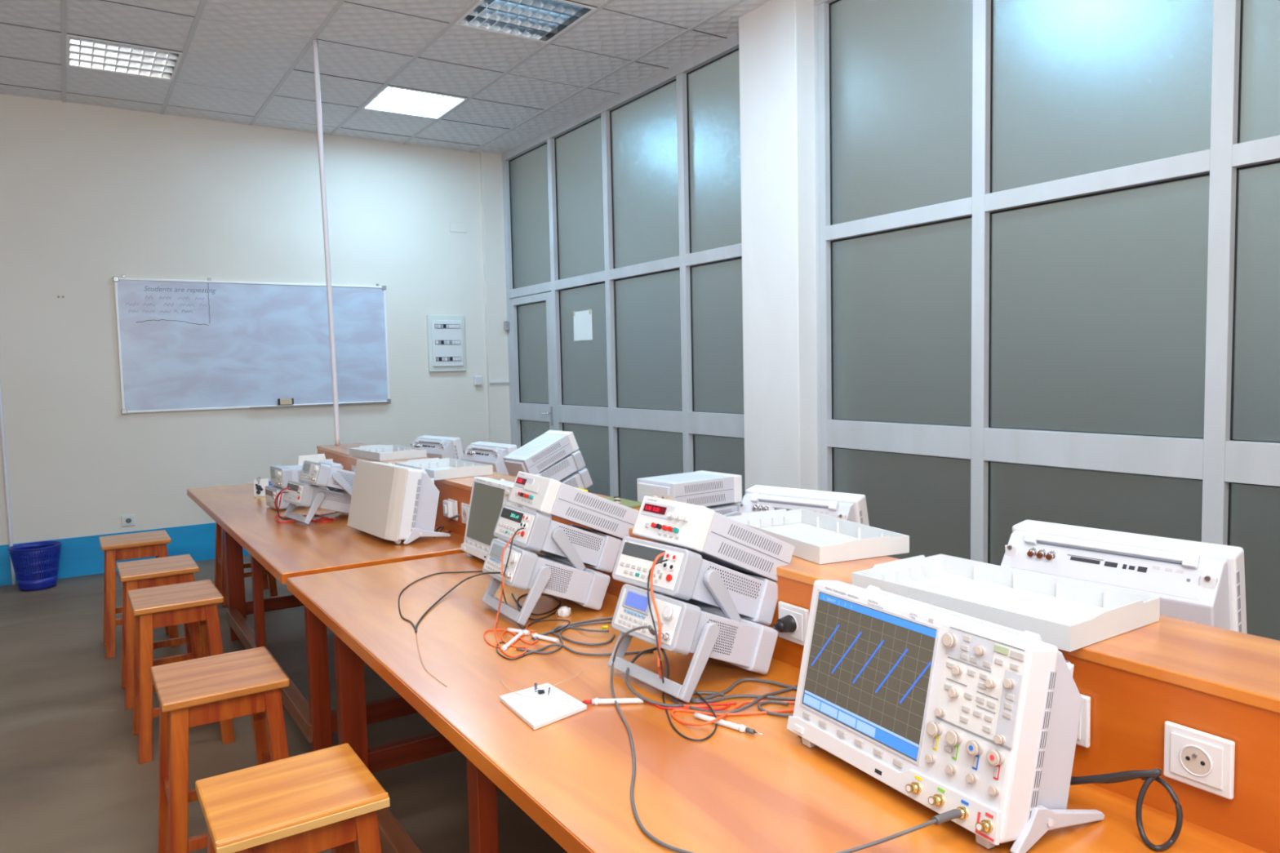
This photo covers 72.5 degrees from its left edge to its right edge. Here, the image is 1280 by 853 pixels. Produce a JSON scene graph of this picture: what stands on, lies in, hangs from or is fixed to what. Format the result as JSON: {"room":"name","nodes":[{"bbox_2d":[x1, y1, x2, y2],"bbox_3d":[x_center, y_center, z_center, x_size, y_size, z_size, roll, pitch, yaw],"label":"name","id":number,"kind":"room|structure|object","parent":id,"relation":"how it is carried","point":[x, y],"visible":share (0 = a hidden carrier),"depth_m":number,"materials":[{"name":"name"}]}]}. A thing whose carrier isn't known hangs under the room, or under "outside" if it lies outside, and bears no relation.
{"room":"electronics laboratory","nodes":[
{"label":"electronics laboratory","id":0,"kind":"room"},
{"bbox_2d":[0,93,488,545],"bbox_3d":[-3.932,-0.741,6.282,6.800,3.600,0.150,-4,5,-33],"label":"wall","id":1,"kind":"structure","parent":0,"point":[91,196],"depth_m":6.51,"materials":[{"name":"paint"}]},
{"bbox_2d":[0,378,16,585],"bbox_3d":[-4.338,0.292,5.966,0.028,1.600,0.022,-4,5,-33],"label":"conduit","id":2,"kind":"object","parent":1,"relation":"attached to","point":[2,424],"visible":0.93,"depth_m":5.97,"materials":[{"name":"white"}]},
{"bbox_2d":[0,522,249,586],"bbox_3d":[-3.983,0.927,6.246,6.290,0.280,0.004,-4,5,-33],"label":"baseboard","id":3,"kind":"structure","parent":1,"relation":"attached to","point":[83,555],"depth_m":6.29,"materials":[{"name":"blue paint"}]},
{"bbox_2d":[120,514,135,526],"bbox_3d":[-3.742,0.689,6.385,0.088,0.080,0.017,-4,5,-33],"label":"wall socket","id":4,"kind":"object","parent":1,"relation":"attached to","point":[126,520],"visible":1,"depth_m":6.38,"materials":[{"name":"white"}]},
{"bbox_2d":[112,275,391,413],"bbox_3d":[-2.943,-0.644,6.823,1.967,1.003,0.045,-4,5,-33],"label":"whiteboard","id":5,"kind":"object","parent":1,"relation":"attached to","point":[184,344],"visible":1,"depth_m":6.76,"materials":[{"name":"white paint"}]},
{"bbox_2d":[277,398,293,404],"bbox_3d":[-2.809,-0.198,6.920,0.115,0.048,0.027,-4,5,-33],"label":"eraser","id":6,"kind":"object","parent":5,"relation":"on","point":[280,402],"visible":1,"depth_m":6.91,"materials":[{"name":"beige"}]},
{"bbox_2d":[426,315,466,372],"bbox_3d":[-1.690,-0.727,7.642,0.335,0.490,0.051,-4,5,-33],"label":"panel","id":7,"kind":"object","parent":1,"relation":"attached to","point":[445,333],"visible":1,"depth_m":7.62,"materials":[{"name":"white"}]},
{"bbox_2d":[449,221,466,232],"bbox_3d":[-1.597,-1.754,7.673,0.155,0.090,0.008,-4,5,-33],"label":"blank plate","id":8,"kind":"object","parent":1,"relation":"attached to","point":[460,227],"visible":1,"depth_m":7.67,"materials":[{"name":"paint"}]},
{"bbox_2d":[479,151,511,444],"bbox_3d":[-1.210,-0.914,7.949,0.410,3.600,0.050,-4,5,-33],"label":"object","id":9,"kind":"structure","parent":1,"relation":"attached to","point":[491,164],"depth_m":7.85,"materials":[{"name":"paint"}]},
{"bbox_2d":[0,554,568,852],"bbox_3d":[0.099,1.252,2.988,9.700,0.100,10.160,-4,5,-33],"label":"floor","id":10,"kind":"structure","parent":0,"point":[73,780],"depth_m":3.33,"materials":[{"name":"concrete"}]},
{"bbox_2d":[7,541,62,591],"bbox_3d":[-4.084,0.945,5.908,0.307,0.286,0.307,-4,5,-33],"label":"waste bin","id":11,"kind":"object","parent":10,"relation":"on","point":[39,555],"visible":1,"depth_m":5.83,"materials":[{"name":"blue"}]},
{"bbox_2d":[98,529,180,658],"bbox_3d":[-2.639,0.866,4.590,0.334,0.570,0.320,-4,5,-33],"label":"stool","id":12,"kind":"object","parent":10,"relation":"on","point":[148,544],"visible":0.8,"depth_m":4.45,"materials":[{"name":"brown wood"}]},
{"bbox_2d":[116,554,203,709],"bbox_3d":[-2.150,0.901,3.918,0.322,0.570,0.342,-4,5,-33],"label":"stool","id":13,"kind":"object","parent":10,"relation":"on","point":[179,569],"visible":0.81,"depth_m":3.82,"materials":[{"name":"brown wood"}]},
{"bbox_2d":[127,579,235,764],"bbox_3d":[-1.793,0.929,3.394,0.322,0.570,0.350,-4,5,-33],"label":"stool","id":14,"kind":"object","parent":10,"relation":"on","point":[153,607],"visible":0.81,"depth_m":3.28,"materials":[{"name":"brown wood"}]},
{"bbox_2d":[150,646,289,852],"bbox_3d":[-1.186,0.979,2.485,0.335,0.570,0.353,-4,5,-33],"label":"stool","id":15,"kind":"object","parent":10,"relation":"on","point":[190,693],"visible":0.8,"depth_m":2.39,"materials":[{"name":"brown wood"}]},
{"bbox_2d":[214,521,277,606],"bbox_3d":[-2.515,0.798,5.538,0.324,0.570,0.330,-4,5,-33],"label":"stool","id":16,"kind":"object","parent":10,"relation":"on","point":[268,580],"visible":0.2,"depth_m":5.50,"materials":[{"name":"brown wood"}]},
{"bbox_2d":[195,742,390,852],"bbox_3d":[-0.703,1.015,1.789,0.337,0.571,0.304,-4,5,-33],"label":"stool","id":17,"kind":"object","parent":10,"relation":"on","point":[321,800],"visible":1,"depth_m":1.72,"materials":[{"name":"brown wood"}]},
{"bbox_2d":[186,483,466,751],"bbox_3d":[-1.552,0.775,4.252,0.854,0.750,2.672,-4,5,-33],"label":"lab bench","id":18,"kind":"object","parent":10,"relation":"on","point":[286,550],"visible":0.48,"depth_m":3.40,"materials":[{"name":"brown wood"}]},
{"bbox_2d":[253,477,268,497],"bbox_3d":[-2.036,0.325,4.701,0.075,0.108,0.050,-4,5,-33],"label":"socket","id":19,"kind":"object","parent":18,"relation":"on","point":[260,485],"visible":0.98,"depth_m":4.71,"materials":[{"name":"white plastic"}]},
{"bbox_2d":[265,484,337,509],"bbox_3d":[-1.687,0.340,4.354,0.304,0.097,0.215,-4,5,-37],"label":"multimeter","id":20,"kind":"object","parent":18,"relation":"on","point":[271,491],"visible":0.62,"depth_m":4.24,"materials":[{"name":"grey"}]},
{"bbox_2d":[270,461,342,488],"bbox_3d":[-1.663,0.239,4.340,0.317,0.097,0.215,-4,5,-37],"label":"function generator","id":21,"kind":"object","parent":20,"relation":"on","point":[280,475],"visible":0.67,"depth_m":4.22,"materials":[{"name":"grey"}]},
{"bbox_2d":[274,487,334,522],"bbox_3d":[-1.571,0.341,3.933,0.383,0.160,0.153,1,4,29],"label":"lead","id":22,"kind":"object","parent":18,"relation":"on","point":[280,491],"visible":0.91,"depth_m":3.92,"materials":[{"name":"red"}]},
{"bbox_2d":[283,480,351,524],"bbox_3d":[-1.419,0.325,3.940,0.308,0.175,0.255,-5,5,-41],"label":"multimeter","id":23,"kind":"object","parent":18,"relation":"on","point":[300,494],"visible":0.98,"depth_m":3.83,"materials":[{"name":"grey"}]},
{"bbox_2d":[299,460,355,498],"bbox_3d":[-1.336,0.235,3.893,0.322,0.175,0.255,-5,5,-40],"label":"function generator","id":24,"kind":"object","parent":23,"relation":"on","point":[315,473],"visible":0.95,"depth_m":3.78,"materials":[{"name":"grey"}]},
{"bbox_2d":[297,453,333,465],"bbox_3d":[-1.847,0.259,4.939,0.207,0.200,0.057,-3,4,-27],"label":"paper stack","id":25,"kind":"object","parent":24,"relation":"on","point":[317,458],"visible":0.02,"depth_m":4.95,"materials":[{"name":"white paper"}]},
{"bbox_2d":[346,459,450,544],"bbox_3d":[-0.983,0.288,3.512,0.244,0.292,0.470,-4,5,-38],"label":"oscilloscope","id":26,"kind":"object","parent":18,"relation":"on","point":[395,503],"visible":1,"depth_m":3.36,"materials":[{"name":"white"}]},
{"bbox_2d":[410,479,422,532],"bbox_3d":[-0.854,0.307,3.326,0.014,0.214,0.001,10,-4,-38],"label":"vent","id":27,"kind":"object","parent":26,"relation":"attached to","point":[419,480],"depth_m":3.33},
{"bbox_2d":[316,443,516,536],"bbox_3d":[-1.177,0.275,4.410,0.270,0.210,2.590,-4,5,-33],"label":"bench riser","id":28,"kind":"object","parent":18,"relation":"on","point":[460,490],"visible":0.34,"depth_m":3.64,"materials":[{"name":"brown wood"}]},
{"bbox_2d":[312,40,340,445],"bbox_3d":[-1.877,-1.058,5.235,0.032,2.368,0.250,-2,4,-13],"label":"pole","id":29,"kind":"object","parent":28,"relation":"on","point":[315,45],"visible":1,"depth_m":5.20,"materials":[{"name":"white"}]},
{"bbox_2d":[348,444,426,461],"bbox_3d":[-1.341,0.135,4.625,0.250,0.046,0.438,-4,5,-38],"label":"trays","id":30,"kind":"object","parent":28,"relation":"on","point":[375,452],"visible":1,"depth_m":4.52,"materials":[{"name":"white plastic"}]},
{"bbox_2d":[395,457,493,480],"bbox_3d":[-0.862,0.180,3.813,0.264,0.046,0.438,-4,5,-36],"label":"trays","id":31,"kind":"object","parent":28,"relation":"on","point":[438,468],"visible":0.74,"depth_m":3.71,"materials":[{"name":"white plastic"}]},
{"bbox_2d":[448,498,457,520],"bbox_3d":[-0.757,0.334,3.513,0.017,0.080,0.088,-4,5,-33],"label":"wall socket","id":32,"kind":"object","parent":28,"relation":"attached to","point":[455,505],"visible":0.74,"depth_m":3.48,"materials":[{"name":"white plastic"}]},
{"bbox_2d":[442,499,453,517],"bbox_3d":[-0.777,0.332,3.516,0.026,0.066,0.062,-4,5,-33],"label":"block","id":33,"kind":"object","parent":32,"relation":"attached to","point":[447,504],"visible":0.97,"depth_m":3.50,"materials":[{"name":"white plastic"}]},
{"bbox_2d":[461,502,469,524],"bbox_3d":[-0.677,0.341,3.392,0.017,0.080,0.088,-4,5,-33],"label":"wall socket","id":34,"kind":"object","parent":28,"relation":"attached to","point":[464,507],"visible":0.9,"depth_m":3.39,"materials":[{"name":"white plastic"}]},
{"bbox_2d":[286,552,1267,852],"bbox_3d":[-0.024,0.901,1.936,0.854,0.750,2.736,-4,5,-33],"label":"lab bench","id":35,"kind":"object","parent":10,"relation":"on","point":[731,790],"visible":0.51,"depth_m":1.55,"materials":[{"name":"brown wood"}]},
{"bbox_2d":[398,570,500,686],"bbox_3d":[-0.513,0.440,2.320,0.276,0.138,1.052,-2,4,-13],"label":"lead","id":36,"kind":"object","parent":35,"relation":"on","point":[494,572],"visible":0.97,"depth_m":2.47,"materials":[{"name":"grey"}]},
{"bbox_2d":[460,476,551,559],"bbox_3d":[-0.438,0.324,2.961,0.230,0.276,0.459,-4,5,-33],"label":"oscilloscope","id":37,"kind":"object","parent":35,"relation":"on","point":[488,495],"visible":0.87,"depth_m":2.98,"materials":[{"name":"white"}]},
{"bbox_2d":[483,622,534,648],"bbox_3d":[-0.311,0.513,2.152,0.158,0.004,0.151,-4,5,-33],"label":"lead","id":38,"kind":"object","parent":35,"relation":"on","point":[526,628],"visible":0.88,"depth_m":2.17,"materials":[{"name":"orange"}]},
{"bbox_2d":[501,629,524,650],"bbox_3d":[-0.303,0.513,2.101,0.014,0.013,0.137,0,4,13],"label":"probe","id":39,"kind":"object","parent":35,"relation":"on","point":[504,647],"visible":1,"depth_m":2.08,"materials":[{"name":"white plastic"}]},
{"bbox_2d":[493,531,537,657],"bbox_3d":[-0.309,0.396,2.141,0.097,0.243,0.326,-2,4,-14],"label":"lead","id":40,"kind":"object","parent":35,"relation":"on","point":[519,532],"visible":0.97,"depth_m":2.17,"materials":[{"name":"orange"}]},
{"bbox_2d":[511,592,560,620],"bbox_3d":[-0.280,0.494,2.421,0.123,0.005,0.289,-2,4,-15],"label":"cable","id":41,"kind":"object","parent":35,"relation":"on","point":[518,605],"visible":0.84,"depth_m":2.38,"materials":[{"name":"grey plastic"}]},
{"bbox_2d":[499,670,586,729],"bbox_3d":[-0.188,0.528,1.732,0.179,0.027,0.290,-2,4,-9],"label":"breadboard","id":42,"kind":"object","parent":35,"relation":"on","point":[539,706],"visible":1,"depth_m":1.68,"materials":[{"name":"white plastic"}]},
{"bbox_2d":[531,632,559,643],"bbox_3d":[-0.229,0.511,2.109,0.081,0.013,0.014,2,5,36],"label":"probe","id":43,"kind":"object","parent":35,"relation":"on","point":[535,635],"visible":0.98,"depth_m":2.10,"materials":[{"name":"white plastic"}]},
{"bbox_2d":[481,538,609,625],"bbox_3d":[-0.258,0.400,2.370,0.306,0.190,0.255,-4,5,-31],"label":"function generator","id":44,"kind":"object","parent":35,"relation":"on","point":[526,569],"visible":0.94,"depth_m":2.29,"materials":[{"name":"grey"}]},
{"bbox_2d":[502,527,524,629],"bbox_3d":[-0.342,0.378,2.259,0.058,0.246,0.216,-3,4,-29],"label":"lead","id":45,"kind":"object","parent":44,"relation":"hanging from","point":[517,531],"visible":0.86,"depth_m":2.20,"materials":[{"name":"grey"}]},
{"bbox_2d":[493,503,621,573],"bbox_3d":[-0.228,0.309,2.433,0.297,0.191,0.265,-4,5,-32],"label":"multimeter","id":46,"kind":"object","parent":44,"relation":"on","point":[575,546],"visible":0.98,"depth_m":2.35,"materials":[{"name":"grey"}]},
{"bbox_2d":[508,471,639,538],"bbox_3d":[-0.185,0.222,2.451,0.308,0.192,0.225,-4,5,-30],"label":"supplies","id":47,"kind":"object","parent":46,"relation":"on","point":[548,495],"visible":0.99,"depth_m":2.35,"materials":[{"name":"white"}]},
{"bbox_2d":[523,619,569,639],"bbox_3d":[-0.234,0.505,2.209,0.145,0.010,0.129,-4,5,-33],"label":"cable","id":48,"kind":"object","parent":35,"relation":"on","point":[543,620],"visible":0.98,"depth_m":2.23,"materials":[{"name":"grey plastic"}]},
{"bbox_2d":[555,605,570,617],"bbox_3d":[-0.205,0.490,2.310,0.047,0.026,0.032,-4,5,-33],"label":"plug","id":49,"kind":"object","parent":35,"relation":"on","point":[563,611],"visible":1,"depth_m":2.30,"materials":[{"name":"white plastic"}]},
{"bbox_2d":[515,621,611,653],"bbox_3d":[-0.172,0.511,2.139,0.089,0.005,0.297,1,5,33],"label":"cable","id":50,"kind":"object","parent":35,"relation":"on","point":[602,622],"visible":0.9,"depth_m":2.11,"materials":[{"name":"grey plastic"}]},
{"bbox_2d":[533,617,613,640],"bbox_3d":[-0.171,0.506,2.203,0.262,0.006,0.043,-5,5,-42],"label":"cable","id":51,"kind":"object","parent":35,"relation":"on","point":[606,618],"visible":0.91,"depth_m":2.24,"materials":[{"name":"grey plastic"}]},
{"bbox_2d":[551,625,615,645],"bbox_3d":[-0.148,0.508,2.131,0.183,0.011,0.104,1,4,29],"label":"cable","id":52,"kind":"object","parent":35,"relation":"on","point":[559,626],"visible":0.99,"depth_m":2.12,"materials":[{"name":"grey plastic"}]},
{"bbox_2d":[523,643,653,655],"bbox_3d":[-0.116,0.517,2.024,0.298,0.006,0.076,-1,4,4],"label":"cable","id":53,"kind":"object","parent":35,"relation":"on","point":[553,644],"visible":0.84,"depth_m":2.00,"materials":[{"name":"grey plastic"}]},
{"bbox_2d":[580,697,643,705],"bbox_3d":[-0.061,0.536,1.701,0.134,0.013,0.014,-1,4,0],"label":"probe","id":54,"kind":"object","parent":35,"relation":"on","point":[596,701],"visible":0.99,"depth_m":1.70,"materials":[{"name":"white plastic"}]},
{"bbox_2d":[624,646,687,706],"bbox_3d":[0.026,0.514,1.834,0.118,0.034,0.326,-1,4,-2],"label":"cable","id":55,"kind":"object","parent":35,"relation":"on","point":[642,652],"visible":0.83,"depth_m":1.71,"materials":[{"name":"grey plastic"}]},
{"bbox_2d":[660,648,684,703],"bbox_3d":[0.057,0.514,1.826,0.028,0.033,0.294,-2,4,-7],"label":"cable","id":56,"kind":"object","parent":35,"relation":"on","point":[662,650],"visible":0.65,"depth_m":1.84,"materials":[{"name":"grey plastic"}]},
{"bbox_2d":[649,552,710,707],"bbox_3d":[0.056,0.397,1.697,0.094,0.284,0.141,-4,5,-33],"label":"lead","id":57,"kind":"object","parent":35,"relation":"on","point":[659,556],"visible":0.88,"depth_m":1.67,"materials":[{"name":"orange"}]},
{"bbox_2d":[647,559,717,741],"bbox_3d":[0.082,0.408,1.634,0.098,0.271,0.244,-2,4,-12],"label":"lead","id":58,"kind":"object","parent":35,"relation":"on","point":[666,560],"visible":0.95,"depth_m":1.65,"materials":[{"name":"grey"}]},
{"bbox_2d":[643,700,730,710],"bbox_3d":[0.087,0.537,1.677,0.171,0.004,0.036,0,4,11],"label":"lead","id":59,"kind":"object","parent":35,"relation":"on","point":[729,704],"visible":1,"depth_m":1.67,"materials":[{"name":"red"}]},
{"bbox_2d":[607,583,777,702],"bbox_3d":[0.114,0.428,1.844,0.306,0.191,0.255,-4,5,-36],"label":"function generator","id":60,"kind":"object","parent":35,"relation":"on","point":[686,628],"visible":0.94,"depth_m":1.76,"materials":[{"name":"grey"}]},
{"bbox_2d":[612,536,777,626],"bbox_3d":[0.128,0.339,1.916,0.319,0.205,0.255,-4,5,-39],"label":"multimeter","id":61,"kind":"object","parent":60,"relation":"on","point":[717,589],"visible":0.95,"depth_m":1.82,"materials":[{"name":"grey"}]},
{"bbox_2d":[632,495,795,581],"bbox_3d":[0.167,0.252,1.945,0.306,0.197,0.212,-4,5,-36],"label":"supplies","id":62,"kind":"object","parent":61,"relation":"on","point":[721,540],"visible":0.98,"depth_m":1.85,"materials":[{"name":"white"}]},
{"bbox_2d":[693,711,763,734],"bbox_3d":[0.159,0.539,1.580,0.146,0.013,0.014,2,5,39],"label":"probe","id":63,"kind":"object","parent":35,"relation":"on","point":[741,728],"visible":0.96,"depth_m":1.57,"materials":[{"name":"white plastic"}]},
{"bbox_2d":[671,700,795,726],"bbox_3d":[0.190,0.531,1.631,0.255,0.020,0.110,-2,4,-13],"label":"lead","id":64,"kind":"object","parent":35,"relation":"on","point":[722,715],"visible":0.84,"depth_m":1.63,"materials":[{"name":"orange"}]},
{"bbox_2d":[689,691,795,703],"bbox_3d":[0.201,0.531,1.716,0.220,0.007,0.053,-1,4,1],"label":"cable","id":65,"kind":"object","parent":35,"relation":"on","point":[739,695],"visible":0.78,"depth_m":1.71,"materials":[{"name":"red plastic"}]},
{"bbox_2d":[688,684,797,713],"bbox_3d":[0.220,0.529,1.691,0.254,0.013,0.062,-3,4,-24],"label":"cable","id":66,"kind":"object","parent":35,"relation":"on","point":[776,692],"visible":0.96,"depth_m":1.66,"materials":[{"name":"grey plastic"}]},
{"bbox_2d":[690,677,797,699],"bbox_3d":[0.193,0.528,1.761,0.247,0.007,0.088,-2,4,-12],"label":"cable","id":67,"kind":"object","parent":35,"relation":"on","point":[731,687],"visible":0.84,"depth_m":1.77,"materials":[{"name":"grey plastic"}]},
{"bbox_2d":[757,700,792,717],"bbox_3d":[0.259,0.535,1.647,0.063,0.006,0.088,-2,4,-10],"label":"cable","id":68,"kind":"object","parent":35,"relation":"on","point":[760,704],"visible":0.93,"depth_m":1.66,"materials":[{"name":"grey plastic"}]},
{"bbox_2d":[610,625,961,852],"bbox_3d":[0.074,0.474,1.416,0.337,0.166,0.800,-4,5,-33],"label":"cable","id":69,"kind":"object","parent":35,"relation":"on","point":[950,815],"visible":0.98,"depth_m":1.19,"materials":[{"name":"grey plastic"}]},
{"bbox_2d":[551,492,1279,852],"bbox_3d":[0.321,0.398,2.140,0.270,0.210,2.746,-4,5,-33],"label":"bench riser","id":70,"kind":"object","parent":35,"relation":"on","point":[1224,683],"visible":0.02,"depth_m":1.27,"materials":[{"name":"brown wood"}]},
{"bbox_2d":[604,496,641,507],"bbox_3d":[-0.077,0.245,2.853,0.110,0.013,0.220,-4,5,-33],"label":"board","id":71,"kind":"object","parent":70,"relation":"on","point":[631,504],"visible":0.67,"depth_m":2.84,"materials":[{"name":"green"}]},
{"bbox_2d":[777,600,808,645],"bbox_3d":[0.326,0.423,1.872,0.017,0.080,0.088,-4,5,-33],"label":"wall socket","id":72,"kind":"object","parent":70,"relation":"attached to","point":[801,615],"visible":0.73,"depth_m":1.86,"materials":[{"name":"white plastic"}]},
{"bbox_2d":[772,614,796,632],"bbox_3d":[0.238,0.458,1.948,0.064,0.117,0.259,-4,5,-33],"label":"plug","id":73,"kind":"object","parent":72,"relation":"in","point":[787,624],"visible":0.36,"depth_m":1.85,"materials":[{"name":"black plastic"}]},
{"bbox_2d":[728,508,909,564],"bbox_3d":[0.423,0.265,2.176,0.250,0.046,0.438,-3,4,-24],"label":"trays","id":74,"kind":"object","parent":70,"relation":"on","point":[820,539],"visible":0.82,"depth_m":2.17,"materials":[{"name":"white plastic"}]},
{"bbox_2d":[851,554,1159,652],"bbox_3d":[0.640,0.301,1.573,0.266,0.046,0.438,-4,5,-33],"label":"trays","id":75,"kind":"object","parent":70,"relation":"on","point":[1069,615],"visible":0.8,"depth_m":1.57,"materials":[{"name":"white plastic"}]},
{"bbox_2d":[1075,693,1090,747],"bbox_3d":[0.659,0.451,1.367,0.017,0.080,0.088,-4,5,-33],"label":"wall socket","id":76,"kind":"object","parent":70,"relation":"attached to","point":[1084,727],"visible":0.14,"depth_m":1.33,"materials":[{"name":"white plastic"}]},
{"bbox_2d":[1163,720,1235,799],"bbox_3d":[0.767,0.459,1.203,0.017,0.080,0.088,-4,5,-33],"label":"wall socket","id":77,"kind":"object","parent":70,"relation":"attached to","point":[1202,760],"visible":1,"depth_m":1.20,"materials":[{"name":"white plastic"}]},
{"bbox_2d":[786,579,1104,852],"bbox_3d":[0.445,0.414,1.369,0.230,0.275,0.459,-3,4,-29],"label":"oscilloscope","id":78,"kind":"object","parent":35,"relation":"on","point":[948,709],"visible":1,"depth_m":1.25,"materials":[{"name":"white"}]},
{"bbox_2d":[1027,671,1057,822],"bbox_3d":[0.538,0.432,1.168,0.014,0.209,0.001,11,-2,-29],"label":"vent","id":79,"kind":"object","parent":78,"relation":"attached to","point":[1055,672],"depth_m":1.17,"materials":[{"name":"plastic"}]},
{"bbox_2d":[1070,767,1182,850],"bbox_3d":[0.674,0.511,1.219,0.052,0.095,0.151,-3,4,-27],"label":"cable","id":80,"kind":"object","parent":35,"relation":"on","point":[1148,776],"visible":0.96,"depth_m":1.19,"materials":[{"name":"grey plastic"}]},
{"bbox_3d":[0.690,0.853,2.404,0.852,0.750,2.736,-4,5,-33],"label":"lab bench","id":81,"kind":"object","parent":10,"relation":"on","visible":0},
{"bbox_2d":[737,484,869,525],"bbox_3d":[0.512,0.332,2.799,0.436,0.251,0.212,2,5,42],"label":"oscilloscope","id":82,"kind":"object","parent":81,"relation":"on","point":[851,507],"visible":0.38,"depth_m":2.75,"materials":[{"name":"white"}]},
{"bbox_2d":[1000,520,1246,633],"bbox_3d":[0.990,0.368,1.834,0.210,0.280,0.463,-4,5,-38],"label":"oscilloscope","id":83,"kind":"object","parent":81,"relation":"on","point":[1203,583],"visible":0.49,"depth_m":1.74,"materials":[{"name":"white"}]},
{"bbox_2d":[1235,570,1241,631],"bbox_3d":[1.153,0.379,1.679,0.014,0.211,0.001,-16,12,-37],"label":"vent","id":84,"kind":"object","parent":83,"relation":"attached to","point":[1237,579],"depth_m":1.67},
{"bbox_3d":[0.205,0.397,2.909,0.317,0.097,0.215,-4,5,-38],"label":"function generator","id":85,"kind":"object","parent":81,"relation":"on","visible":0},
{"bbox_2d":[706,502,741,516],"bbox_3d":[0.184,0.304,2.905,0.304,0.097,0.255,-4,5,-37],"label":"multimeter","id":86,"kind":"object","parent":85,"relation":"on","point":[730,509],"visible":0.11,"depth_m":2.86,"materials":[{"name":"grey"}]},
{"bbox_2d":[636,470,742,506],"bbox_3d":[0.165,0.211,2.891,0.316,0.090,0.200,-4,5,-37],"label":"instrument","id":87,"kind":"object","parent":86,"relation":"on","point":[702,488],"visible":0.98,"depth_m":2.82,"materials":[{"name":"white"}]},
{"bbox_3d":[-0.838,0.728,4.720,0.852,0.750,2.672,-4,5,-33],"label":"lab bench","id":88,"kind":"object","parent":10,"relation":"on","visible":0},
{"bbox_2d":[410,435,463,459],"bbox_3d":[-1.268,0.190,5.391,0.416,0.250,0.213,2,5,44],"label":"oscilloscope","id":89,"kind":"object","parent":88,"relation":"on","point":[436,446],"visible":0.52,"depth_m":5.29,"materials":[{"name":"white"}]},
{"bbox_2d":[460,441,517,475],"bbox_3d":[-0.836,0.219,4.826,0.213,0.250,0.416,-5,5,-41],"label":"oscilloscope","id":90,"kind":"object","parent":88,"relation":"on","point":[482,452],"visible":0.46,"depth_m":4.74,"materials":[{"name":"white"}]},
{"bbox_2d":[559,467,592,488],"bbox_3d":[-0.398,0.288,4.072,0.319,0.187,0.215,-4,5,-35],"label":"function generator","id":91,"kind":"object","parent":88,"relation":"on","point":[581,479],"visible":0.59,"depth_m":4.04,"materials":[{"name":"grey"}]},
{"bbox_2d":[508,449,586,481],"bbox_3d":[-0.435,0.206,4.049,0.306,0.187,0.215,-4,5,-37],"label":"multimeter","id":92,"kind":"object","parent":91,"relation":"on","point":[574,461],"visible":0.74,"depth_m":4.00,"materials":[{"name":"grey"}]},
{"bbox_2d":[502,430,578,475],"bbox_3d":[-0.459,0.122,4.024,0.303,0.190,0.195,-4,5,-39],"label":"supplies","id":93,"kind":"object","parent":92,"relation":"on","point":[536,455],"visible":0.99,"depth_m":3.97,"materials":[{"name":"white"}]},
{"bbox_2d":[0,0,772,154],"bbox_3d":[-1.187,-2.170,1.954,6.800,0.276,10.160,-4,5,-33],"label":"ceiling","id":94,"kind":"structure","parent":0,"point":[249,62],"depth_m":5.36,"materials":[{"name":"grey"}]},
{"bbox_2d":[66,34,182,81],"bbox_3d":[-3.125,-2.262,5.275,0.580,0.093,0.580,-4,5,-33],"label":"ceiling lamp","id":95,"kind":"object","parent":94,"relation":"attached to","point":[82,52],"visible":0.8,"depth_m":5.31,"materials":[{"name":"grey"}]},
{"bbox_2d":[361,85,467,119],"bbox_3d":[-1.623,-2.362,6.261,0.580,0.093,0.580,-4,5,-33],"label":"ceiling lamp","id":96,"kind":"object","parent":94,"relation":"attached to","point":[395,100],"visible":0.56,"depth_m":6.40,"materials":[{"name":"white paint"}]},
{"bbox_2d":[453,0,596,44],"bbox_3d":[-0.632,-2.281,4.760,0.580,0.093,0.580,-4,5,-33],"label":"ceiling lamp","id":97,"kind":"object","parent":94,"relation":"attached to","point":[542,21],"visible":0.89,"depth_m":4.81,"materials":[{"name":"grey"}]},
{"bbox_2d":[501,32,745,502],"bbox_3d":[-0.230,-0.724,6.506,0.064,3.375,3.452,-4,5,-33],"label":"glass partition","id":98,"kind":"structure","parent":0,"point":[627,210],"depth_m":6.10,"materials":[{"name":"glass"}]},
{"bbox_2d":[510,291,555,448],"bbox_3d":[-0.928,-0.117,7.587,0.114,2.028,0.801,-4,5,-33],"label":"door","id":99,"kind":"structure","parent":98,"relation":"attached to","point":[531,316],"depth_m":7.63,"materials":[{"name":"glass"}]},
{"bbox_2d":[573,308,592,341],"bbox_3d":[-0.451,-0.795,6.854,0.006,0.240,0.288,-4,5,-33],"label":"paper sheet","id":100,"kind":"object","parent":98,"relation":"attached to","point":[583,330],"visible":1,"depth_m":6.85,"materials":[{"name":"white"}]},
{"bbox_2d":[738,0,817,490],"bbox_3d":[0.831,-0.747,4.864,0.300,3.600,0.455,-4,5,-33],"label":"pillar","id":101,"kind":"structure","parent":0,"point":[776,43],"depth_m":4.70,"materials":[{"name":"paint"}]},
{"bbox_2d":[945,628,995,670],"bbox_3d":[0.464,0.313,1.228,0.001,0.037,0.079,10,-2,-29],"label":"control panel","id":102,"kind":"object","parent":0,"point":[955,651],"depth_m":1.22,"materials":[{"name":"plastic"}]},
{"bbox_2d":[995,669,1022,747],"bbox_3d":[0.490,0.375,1.161,0.001,0.096,0.026,10,-2,-29],"label":"control panel","id":103,"kind":"object","parent":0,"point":[1005,726],"depth_m":1.16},
{"bbox_2d":[813,0,1279,640],"bbox_3d":[2.621,-0.490,2.186,0.064,3.375,6.005,-4,5,-33],"label":"glass partition","id":104,"kind":"structure","parent":0,"point":[1047,232],"depth_m":3.58,"materials":[{"name":"glass"}]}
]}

